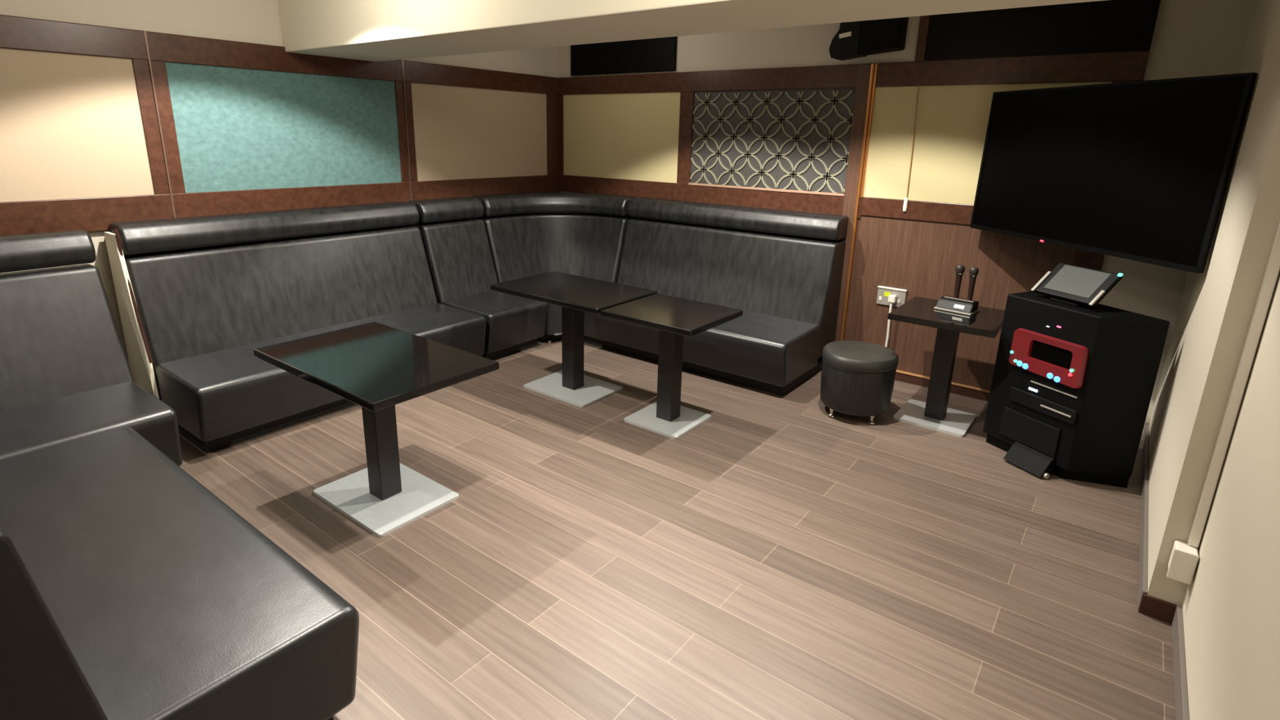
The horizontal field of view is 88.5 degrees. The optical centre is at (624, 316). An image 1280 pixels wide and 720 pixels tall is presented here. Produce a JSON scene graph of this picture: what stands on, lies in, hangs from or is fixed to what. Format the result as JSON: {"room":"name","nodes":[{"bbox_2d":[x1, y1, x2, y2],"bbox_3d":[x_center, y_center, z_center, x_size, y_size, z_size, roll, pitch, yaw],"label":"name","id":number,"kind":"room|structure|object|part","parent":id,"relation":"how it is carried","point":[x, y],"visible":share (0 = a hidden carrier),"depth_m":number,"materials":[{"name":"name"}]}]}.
{"room":"karaoke room","nodes":[
{"label":"karaoke room","id":0,"kind":"room"},
{"bbox_2d":[0,0,557,365],"bbox_3d":[-2.681,-0.679,3.525,0.120,2.460,6.800,13,19,36],"label":"wall","id":1,"kind":"structure","parent":0,"point":[252,21],"depth_m":3.58,"materials":[{"name":"beige paint"}]},
{"bbox_2d":[0,48,154,202],"bbox_3d":[-2.993,-0.854,2.938,0.011,0.698,1.430,13,19,36],"label":"wall panel","id":2,"kind":"object","parent":1,"relation":"attached to","point":[71,125],"visible":1,"depth_m":3.24,"materials":[{"name":"beige paint"}]},
{"bbox_2d":[131,31,185,217],"bbox_3d":[-2.505,-0.998,3.537,0.029,0.996,0.148,13,19,36],"label":"trim","id":3,"kind":"structure","parent":1,"relation":"attached to","point":[151,79],"depth_m":3.52,"materials":[{"name":"brown wood"}]},
{"bbox_2d":[0,14,558,94],"bbox_3d":[-2.608,-1.375,3.284,0.026,0.143,6.600,13,19,36],"label":"trim","id":4,"kind":"structure","parent":1,"relation":"attached to","point":[18,33],"depth_m":3.71,"materials":[{"name":"brown wood"}]},
{"bbox_2d":[0,174,560,235],"bbox_3d":[-2.626,-0.559,3.511,0.026,0.170,6.600,13,19,36],"label":"trim","id":5,"kind":"structure","parent":1,"relation":"attached to","point":[87,214],"depth_m":3.84,"materials":[{"name":"brown wood"}]},
{"bbox_2d":[164,62,401,192],"bbox_3d":[-2.039,-1.164,4.126,0.011,0.698,1.396,13,19,36],"label":"wall panel","id":6,"kind":"object","parent":1,"relation":"attached to","point":[237,128],"visible":1,"depth_m":4.02,"materials":[{"name":"teal fabric"}]},
{"bbox_2d":[394,60,417,200],"bbox_3d":[-1.567,-1.303,4.704,0.029,0.996,0.128,13,19,36],"label":"trim","id":7,"kind":"structure","parent":1,"relation":"attached to","point":[403,95],"depth_m":4.69,"materials":[{"name":"brown wood"}]},
{"bbox_2d":[411,82,546,181],"bbox_3d":[-1.114,-1.465,5.277,0.011,0.698,1.374,13,19,36],"label":"wall panel","id":8,"kind":"object","parent":1,"relation":"attached to","point":[460,132],"visible":1,"depth_m":5.20,"materials":[{"name":"beige fabric"}]},
{"bbox_2d":[546,93,558,174],"bbox_3d":[-0.642,-1.605,5.861,0.022,0.995,0.159,13,19,36],"label":"trim","id":9,"kind":"structure","parent":1,"relation":"attached to","point":[552,100],"depth_m":5.84,"materials":[{"name":"brown wood"}]},
{"bbox_2d":[179,339,1175,719],"bbox_3d":[-0.805,0.989,2.453,4.900,0.100,6.800,13,19,36],"label":"floor","id":10,"kind":"structure","parent":0,"point":[776,557],"depth_m":2.52,"materials":[{"name":"brown wood"}]},
{"bbox_2d":[0,230,182,466],"bbox_3d":[-2.665,0.286,2.649,0.861,1.072,1.172,13,19,36],"label":"sofa","id":11,"kind":"object","parent":10,"relation":"on","point":[66,375],"visible":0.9,"depth_m":2.96,"materials":[{"name":"black leather"}]},
{"bbox_3d":[-2.867,0.263,2.805,0.350,0.785,1.172,13,19,36],"label":"backrest","id":12,"kind":"part","parent":11,"relation":"part of","materials":[{"name":"black leather"}]},
{"bbox_3d":[-2.549,0.615,2.642,0.551,0.297,1.172,13,19,36],"label":"seat","id":13,"kind":"part","parent":11,"relation":"part of","materials":[{"name":"black leather"}]},
{"bbox_2d":[0,426,359,719],"bbox_3d":[-1.603,0.516,1.904,1.727,1.072,0.751,13,19,36],"label":"sofa","id":14,"kind":"object","parent":10,"relation":"on","point":[130,589],"visible":1,"depth_m":1.71,"materials":[{"name":"black leather"}]},
{"bbox_3d":[-1.761,0.590,1.714,1.727,0.785,0.235,13,19,36],"label":"backrest","id":15,"kind":"part","parent":14,"relation":"part of","materials":[{"name":"black leather"}]},
{"bbox_2d":[103,200,486,453],"bbox_3d":[-1.827,-0.065,3.974,0.881,1.072,1.798,13,19,36],"label":"sofa","id":16,"kind":"object","parent":10,"relation":"on","point":[196,296],"visible":0.93,"depth_m":3.71,"materials":[{"name":"black leather"}]},
{"bbox_3d":[-2.576,0.019,3.434,0.324,0.890,0.020,13,19,36],"label":"panel","id":17,"kind":"part","parent":16,"relation":"part of","materials":[{"name":"beige wood"}]},
{"bbox_3d":[-2.023,-0.091,4.142,0.365,0.785,1.772,13,19,36],"label":"backrest","id":18,"kind":"part","parent":16,"relation":"part of","materials":[{"name":"black leather"}]},
{"bbox_3d":[-1.697,0.263,3.973,0.556,0.297,1.772,13,19,36],"label":"seat","id":19,"kind":"part","parent":16,"relation":"part of","materials":[{"name":"black leather"}]},
{"bbox_2d":[253,321,498,537],"bbox_3d":[-1.059,0.481,2.842,0.908,0.660,0.576,13,19,36],"label":"pedestal table","id":20,"kind":"object","parent":10,"relation":"on","point":[375,366],"visible":1,"depth_m":2.79,"materials":[{"name":"black wood"}]},
{"bbox_3d":[-1.066,0.792,2.928,0.532,0.014,0.396,13,19,36],"label":"plate","id":21,"kind":"part","parent":20,"relation":"part of","materials":[{"name":"metal"}]},
{"bbox_2d":[408,195,547,359],"bbox_3d":[-1.085,-0.306,4.899,0.881,1.072,0.562,13,19,36],"label":"sofa","id":22,"kind":"object","parent":10,"relation":"on","point":[456,245],"visible":0.83,"depth_m":4.85,"materials":[{"name":"black leather"}]},
{"bbox_3d":[-1.289,-0.330,5.056,0.365,0.785,0.562,13,19,36],"label":"backrest","id":23,"kind":"part","parent":22,"relation":"part of","materials":[{"name":"black leather"}]},
{"bbox_3d":[-0.963,0.024,4.887,0.556,0.297,0.562,13,19,36],"label":"seat","id":24,"kind":"part","parent":22,"relation":"part of","materials":[{"name":"black leather"}]},
{"bbox_2d":[472,192,637,343],"bbox_3d":[-0.569,-0.465,5.508,0.923,1.072,1.023,13,19,36],"label":"sofa","id":25,"kind":"object","parent":10,"relation":"on","point":[582,234],"visible":0.59,"depth_m":5.48,"materials":[{"name":"black leather"}]},
{"bbox_3d":[-0.548,-0.104,5.384,0.611,0.293,0.711,13,19,36],"label":"seat","id":26,"kind":"part","parent":25,"relation":"part of","materials":[{"name":"black leather"}]},
{"bbox_3d":[-0.570,-0.442,5.514,0.923,0.785,1.023,13,19,36],"label":"backrest","id":27,"kind":"part","parent":25,"relation":"part of","materials":[{"name":"black leather"}]},
{"bbox_2d":[489,271,657,407],"bbox_3d":[-0.326,0.142,4.116,0.868,0.660,0.572,13,19,36],"label":"pedestal table","id":28,"kind":"object","parent":10,"relation":"on","point":[576,295],"visible":0.97,"depth_m":4.07,"materials":[{"name":"black wood"}]},
{"bbox_3d":[-0.332,0.453,4.202,0.510,0.014,0.396,13,19,36],"label":"plate","id":29,"kind":"part","parent":28,"relation":"part of","materials":[{"name":"metal"}]},
{"bbox_2d":[600,293,742,439],"bbox_3d":[0.254,0.278,3.688,0.584,0.650,0.540,13,19,36],"label":"pedestal table","id":30,"kind":"object","parent":10,"relation":"on","point":[675,317],"visible":1,"depth_m":3.64,"materials":[{"name":"black wood"}]},
{"bbox_3d":[0.247,0.585,3.774,0.364,0.014,0.374,13,19,36],"label":"plate","id":31,"kind":"part","parent":30,"relation":"part of","materials":[{"name":"metal"}]},
{"bbox_2d":[583,196,848,395],"bbox_3d":[0.547,-0.234,4.765,1.757,1.072,0.881,13,19,36],"label":"sofa","id":32,"kind":"object","parent":10,"relation":"on","point":[783,268],"visible":0.74,"depth_m":4.62,"materials":[{"name":"black leather"}]},
{"bbox_3d":[0.450,0.096,4.736,1.757,0.297,0.586,13,19,36],"label":"seat","id":33,"kind":"part","parent":32,"relation":"part of","materials":[{"name":"black leather"}]},
{"bbox_3d":[0.714,-0.266,4.980,1.757,0.785,0.335,13,19,36],"label":"backrest","id":34,"kind":"part","parent":32,"relation":"part of","materials":[{"name":"black leather"}]},
{"bbox_2d":[820,340,898,424],"bbox_3d":[1.368,0.380,3.874,0.422,0.400,0.422,13,19,36],"label":"stool","id":35,"kind":"object","parent":10,"relation":"on","point":[858,377],"visible":1,"depth_m":3.72,"materials":[{"name":"black leather"}]},
{"bbox_3d":[1.371,0.227,3.831,0.422,0.081,0.422,13,19,36],"label":"seat","id":36,"kind":"part","parent":35,"relation":"part of","materials":[{"name":"leather"}]},
{"bbox_2d":[887,296,1004,436],"bbox_3d":[1.833,0.288,3.784,0.536,0.645,0.550,13,19,36],"label":"pedestal table","id":37,"kind":"object","parent":10,"relation":"on","point":[935,414],"visible":0.95,"depth_m":3.73,"materials":[{"name":"black wood"}]},
{"bbox_3d":[1.827,0.592,3.869,0.380,0.014,0.360,13,19,36],"label":"plate","id":38,"kind":"part","parent":37,"relation":"part of","materials":[{"name":"metal"}]},
{"bbox_2d":[933,295,979,315],"bbox_3d":[1.891,-0.068,3.734,0.140,0.070,0.200,-14,21,-42],"label":"dock","id":39,"kind":"object","parent":37,"relation":"on","point":[948,304],"visible":1,"depth_m":3.70,"materials":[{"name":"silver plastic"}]},
{"bbox_2d":[953,265,964,298],"bbox_3d":[1.888,-0.197,3.717,0.049,0.192,0.049,12,19,36],"label":"microphone","id":40,"kind":"object","parent":39,"relation":"on","point":[960,269],"visible":1,"depth_m":3.70,"materials":[{"name":"black plastic"}]},
{"bbox_2d":[955,265,964,273],"bbox_3d":[1.889,-0.268,3.698,0.049,0.044,0.049,12,19,36],"label":"grille","id":41,"kind":"object","parent":40,"relation":"attached to","point":[959,268],"depth_m":3.68,"materials":[{"name":"grey metal"}]},
{"bbox_2d":[967,266,978,301],"bbox_3d":[1.939,-0.182,3.668,0.049,0.192,0.049,12,19,36],"label":"microphone","id":42,"kind":"object","parent":39,"relation":"on","point":[973,271],"visible":1,"depth_m":3.65,"materials":[{"name":"black"}]},
{"bbox_2d":[968,266,978,275],"bbox_3d":[1.940,-0.253,3.648,0.049,0.044,0.049,12,19,36],"label":"grille","id":43,"kind":"object","parent":42,"relation":"attached to","point":[972,270],"depth_m":3.63,"materials":[{"name":"grey metal"}]},
{"bbox_2d":[982,290,1169,488],"bbox_3d":[2.152,0.352,3.233,0.365,0.830,0.629,-5,17,-23],"label":"machine","id":44,"kind":"object","parent":10,"relation":"on","point":[1072,387],"visible":0.99,"depth_m":3.11,"materials":[{"name":"black plastic"}]},
{"bbox_3d":[1.982,0.236,3.296,0.014,0.029,0.029,-5,17,-23],"label":"knob","id":45,"kind":"part","parent":44,"relation":"part of","materials":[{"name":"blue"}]},
{"bbox_3d":[1.995,0.248,3.269,0.014,0.029,0.029,-5,17,-23],"label":"knob","id":46,"kind":"part","parent":44,"relation":"part of","materials":[{"name":"blue plastic"}]},
{"bbox_2d":[999,406,1060,457],"bbox_3d":[2.031,0.579,3.304,0.009,0.150,0.300,-5,17,-23],"label":"grille","id":47,"kind":"object","parent":44,"relation":"attached to","point":[1037,435],"depth_m":3.29,"materials":[{"name":"black plastic"}]},
{"bbox_3d":[2.048,0.435,3.227,0.013,0.070,0.335,-5,17,-23],"label":"drawer","id":48,"kind":"part","parent":44,"relation":"part of","materials":[{"name":"black plastic"}]},
{"bbox_3d":[2.040,0.199,3.179,0.023,0.207,0.364,-5,17,-23],"label":"control panel","id":49,"kind":"part","parent":44,"relation":"part of","materials":[{"name":"red plastic"}]},
{"bbox_3d":[2.045,0.286,3.157,0.014,0.029,0.029,-5,17,-23],"label":"knob","id":50,"kind":"part","parent":44,"relation":"part of","materials":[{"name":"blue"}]},
{"bbox_3d":[2.068,0.454,3.154,0.008,0.008,0.150,-5,17,-23],"label":"drawer handle","id":51,"kind":"part","parent":44,"relation":"part of","materials":[{"name":"silver metal"}]},
{"bbox_3d":[2.059,0.300,3.127,0.014,0.029,0.029,-5,17,-23],"label":"knob","id":52,"kind":"part","parent":44,"relation":"part of","materials":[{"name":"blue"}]},
{"bbox_2d":[1031,262,1123,306],"bbox_3d":[2.177,-0.151,3.172,0.173,0.172,0.321,-4,16,-19],"label":"monitor","id":53,"kind":"object","parent":44,"relation":"on","point":[1068,284],"visible":1,"depth_m":3.15,"materials":[{"name":"black plastic"}]},
{"bbox_3d":[2.094,-0.177,3.302,0.103,0.097,0.016,-4,16,-19],"label":"rail","id":54,"kind":"part","parent":53,"relation":"part of","materials":[{"name":"silver metal"}]},
{"bbox_3d":[2.178,-0.085,3.028,0.074,0.070,0.016,-4,16,-19],"label":"rail","id":55,"kind":"part","parent":53,"relation":"part of","materials":[{"name":"silver metal"}]},
{"bbox_2d":[557,0,1257,435],"bbox_3d":[1.283,-0.915,4.677,4.900,2.460,0.120,13,19,36],"label":"wall","id":56,"kind":"structure","parent":0,"point":[1191,37],"depth_m":3.57,"materials":[{"name":"beige paint"}]},
{"bbox_2d":[558,94,564,174],"bbox_3d":[-0.571,-1.558,5.905,0.055,0.825,0.022,13,19,36],"label":"trim","id":57,"kind":"structure","parent":56,"relation":"attached to","point":[561,153],"depth_m":5.88,"materials":[{"name":"brown wood"}]},
{"bbox_2d":[563,92,680,182],"bbox_3d":[-0.059,-1.508,5.513,1.239,0.698,0.011,13,19,36],"label":"wall panel","id":58,"kind":"object","parent":56,"relation":"attached to","point":[634,136],"visible":1,"depth_m":5.47,"materials":[{"name":"yellow fabric"}]},
{"bbox_2d":[570,36,677,75],"bbox_3d":[-0.034,-2.172,5.308,1.070,0.390,0.029,13,19,36],"label":"wall panel","id":59,"kind":"object","parent":56,"relation":"attached to","point":[660,54],"visible":0.56,"depth_m":5.29,"materials":[{"name":"black"}]},
{"bbox_2d":[676,91,694,183],"bbox_3d":[0.473,-1.388,5.112,0.120,0.965,0.022,13,19,36],"label":"trim","id":60,"kind":"structure","parent":56,"relation":"attached to","point":[686,98],"depth_m":5.10,"materials":[{"name":"brown wood"}]},
{"bbox_2d":[558,174,862,218],"bbox_3d":[0.491,-0.976,5.202,2.768,0.145,0.026,13,19,36],"label":"trim","id":61,"kind":"structure","parent":56,"relation":"attached to","point":[788,201],"depth_m":5.07,"materials":[{"name":"brown wood"}]},
{"bbox_2d":[688,87,856,195],"bbox_3d":[1.005,-1.261,4.710,1.238,0.697,0.031,13,19,36],"label":"lattice panel","id":62,"kind":"object","parent":56,"relation":"attached to","point":[793,140],"visible":1,"depth_m":4.67,"materials":[{"name":"grey"}]},
{"bbox_2d":[835,63,871,341],"bbox_3d":[1.517,-0.630,4.465,0.084,2.035,0.030,13,19,36],"label":"trim","id":63,"kind":"structure","parent":56,"relation":"attached to","point":[864,70],"depth_m":4.35,"materials":[{"name":"brown wood"}]},
{"bbox_2d":[558,50,1149,94],"bbox_3d":[1.045,-1.657,4.579,4.128,0.143,0.026,13,19,36],"label":"trim","id":64,"kind":"structure","parent":56,"relation":"attached to","point":[1128,65],"depth_m":4.07,"materials":[{"name":"brown wood"}]},
{"bbox_2d":[840,63,877,340],"bbox_3d":[1.556,-0.620,4.430,0.018,2.036,0.040,13,19,36],"label":"trim","id":65,"kind":"structure","parent":56,"relation":"attached to","point":[870,87],"depth_m":4.39,"materials":[{"name":"orange wood"}]},
{"bbox_2d":[829,17,908,60],"bbox_3d":[1.511,-1.783,4.055,0.413,0.354,0.203,13,19,36],"label":"loudspeaker","id":66,"kind":"object","parent":56,"relation":"attached to","point":[855,39],"visible":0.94,"depth_m":3.99,"materials":[{"name":"black plastic"}]},
{"bbox_2d":[876,285,906,306],"bbox_3d":[1.776,-0.130,4.377,0.186,0.124,0.018,13,19,36],"label":"wall socket","id":67,"kind":"object","parent":56,"relation":"attached to","point":[883,292],"visible":0.88,"depth_m":4.37,"materials":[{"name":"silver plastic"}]},
{"bbox_2d":[884,294,897,346],"bbox_3d":[1.778,0.144,4.410,0.076,0.586,0.044,13,19,36],"label":"power cable","id":68,"kind":"object","parent":67,"relation":"attached to","point":[891,298],"visible":0.63,"depth_m":4.35,"materials":[{"name":"white plastic"}]},
{"bbox_3d":[1.780,0.167,4.411,0.066,0.541,0.028,13,19,36],"label":"cord","id":69,"kind":"part","parent":68,"relation":"part of","materials":[{"name":"white plastic"}]},
{"bbox_2d":[902,85,919,211],"bbox_3d":[1.798,-1.042,4.110,0.032,0.760,0.025,13,19,36],"label":"pull cord","id":70,"kind":"object","parent":56,"relation":"hanging from","point":[905,201],"visible":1,"depth_m":4.14,"materials":[{"name":"white plastic"}]},
{"bbox_2d":[860,196,973,225],"bbox_3d":[2.121,-0.616,3.987,1.360,0.121,0.026,13,19,36],"label":"trim","id":71,"kind":"structure","parent":56,"relation":"attached to","point":[944,212],"depth_m":4.16,"materials":[{"name":"brown wood"}]},
{"bbox_2d":[894,372,990,401],"bbox_3d":[2.039,0.446,4.327,1.246,0.058,0.030,13,19,36],"label":"baseboard","id":72,"kind":"structure","parent":56,"relation":"attached to","point":[981,395],"depth_m":4.24,"materials":[{"name":"brown wood"}]},
{"bbox_2d":[896,369,990,392],"bbox_3d":[2.038,0.413,4.316,1.246,0.010,0.036,13,19,36],"label":"trim","id":73,"kind":"structure","parent":56,"relation":"attached to","point":[897,371],"depth_m":4.23,"materials":[{"name":"brown wood"}]},
{"bbox_2d":[844,215,1077,390],"bbox_3d":[2.055,-0.080,4.188,1.246,1.022,0.014,13,19,36],"label":"wall panel","id":74,"kind":"object","parent":56,"relation":"attached to","point":[921,258],"depth_m":4.20,"materials":[{"name":"brown wood"}]},
{"bbox_2d":[862,81,1111,204],"bbox_3d":[2.082,-1.019,3.921,1.235,0.698,0.011,13,19,36],"label":"wall panel","id":75,"kind":"object","parent":56,"relation":"attached to","point":[951,125],"visible":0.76,"depth_m":4.06,"materials":[{"name":"yellow fabric"}]},
{"bbox_2d":[915,0,1160,61],"bbox_3d":[2.222,-1.650,3.619,1.140,0.400,0.049,13,19,36],"label":"wall panel","id":76,"kind":"object","parent":56,"relation":"attached to","point":[1108,25],"visible":1,"depth_m":3.60,"materials":[{"name":"black"}]},
{"bbox_3d":[1.800,-1.750,3.945,0.054,0.400,0.029,13,19,36],"label":"frame","id":77,"kind":"part","parent":76,"relation":"part of","materials":[{"name":"brown wood"}]},
{"bbox_2d":[1074,80,1137,270],"bbox_3d":[2.603,-0.316,3.680,0.130,1.895,0.022,13,19,36],"label":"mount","id":78,"kind":"structure","parent":56,"relation":"attached to","point":[1085,259],"depth_m":3.67,"materials":[{"name":"black metal"}]},
{"bbox_2d":[969,72,1257,273],"bbox_3d":[2.540,-0.731,3.246,0.710,0.765,1.336,-2,16,-11],"label":"television","id":79,"kind":"object","parent":56,"relation":"attached to","point":[1139,171],"visible":1,"depth_m":2.98,"materials":[{"name":"black plastic"}]},
{"bbox_2d":[1146,0,1279,719],"bbox_3d":[1.043,0.172,0.756,0.285,2.460,6.800,13,19,36],"label":"wall","id":80,"kind":"structure","parent":0,"point":[1230,606],"depth_m":1.98,"materials":[{"name":"beige paint"}]},
{"bbox_2d":[1137,422,1149,609],"bbox_3d":[2.367,0.814,2.989,0.014,0.080,1.820,13,19,36],"label":"baseboard","id":81,"kind":"structure","parent":80,"relation":"attached to","point":[1143,562],"depth_m":2.74,"materials":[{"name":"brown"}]},
{"bbox_2d":[1137,593,1177,623],"bbox_3d":[1.842,1.009,2.262,0.104,0.072,0.012,13,19,36],"label":"trim","id":82,"kind":"structure","parent":80,"relation":"attached to","point":[1164,611],"depth_m":2.26,"materials":[{"name":"brown wood"}]},
{"bbox_2d":[1171,604,1189,719],"bbox_3d":[0.412,1.491,0.408,0.014,0.080,4.768,13,19,36],"label":"trim","id":83,"kind":"structure","parent":80,"relation":"attached to","point":[1180,688],"depth_m":1.98,"materials":[{"name":"grey"}]},
{"bbox_2d":[1166,540,1199,584],"bbox_3d":[1.838,0.807,2.165,0.063,0.110,0.084,13,19,36],"label":"socket","id":84,"kind":"object","parent":80,"relation":"attached to","point":[1184,558],"visible":1,"depth_m":2.14,"materials":[{"name":"white plastic"}]},
{"bbox_2d":[1187,222,1279,547],"bbox_3d":[1.894,-0.281,1.876,0.027,2.150,0.022,13,19,36],"label":"cable conduit","id":85,"kind":"object","parent":80,"relation":"attached to","point":[1273,268],"visible":1,"depth_m":2.01,"materials":[{"name":"white plastic"}]},
{"bbox_3d":[-0.752,-1.477,1.767,4.900,0.100,6.800,13,19,36],"label":"ceiling","id":86,"kind":"structure","parent":0,"visible":0},
{"bbox_2d":[278,0,1106,62],"bbox_3d":[-0.056,-1.459,2.787,4.608,0.452,0.605,13,19,36],"label":"ceiling beam","id":87,"kind":"structure","parent":86,"relation":"attached to","point":[369,30],"depth_m":2.88,"materials":[{"name":"beige paint"}]}
]}

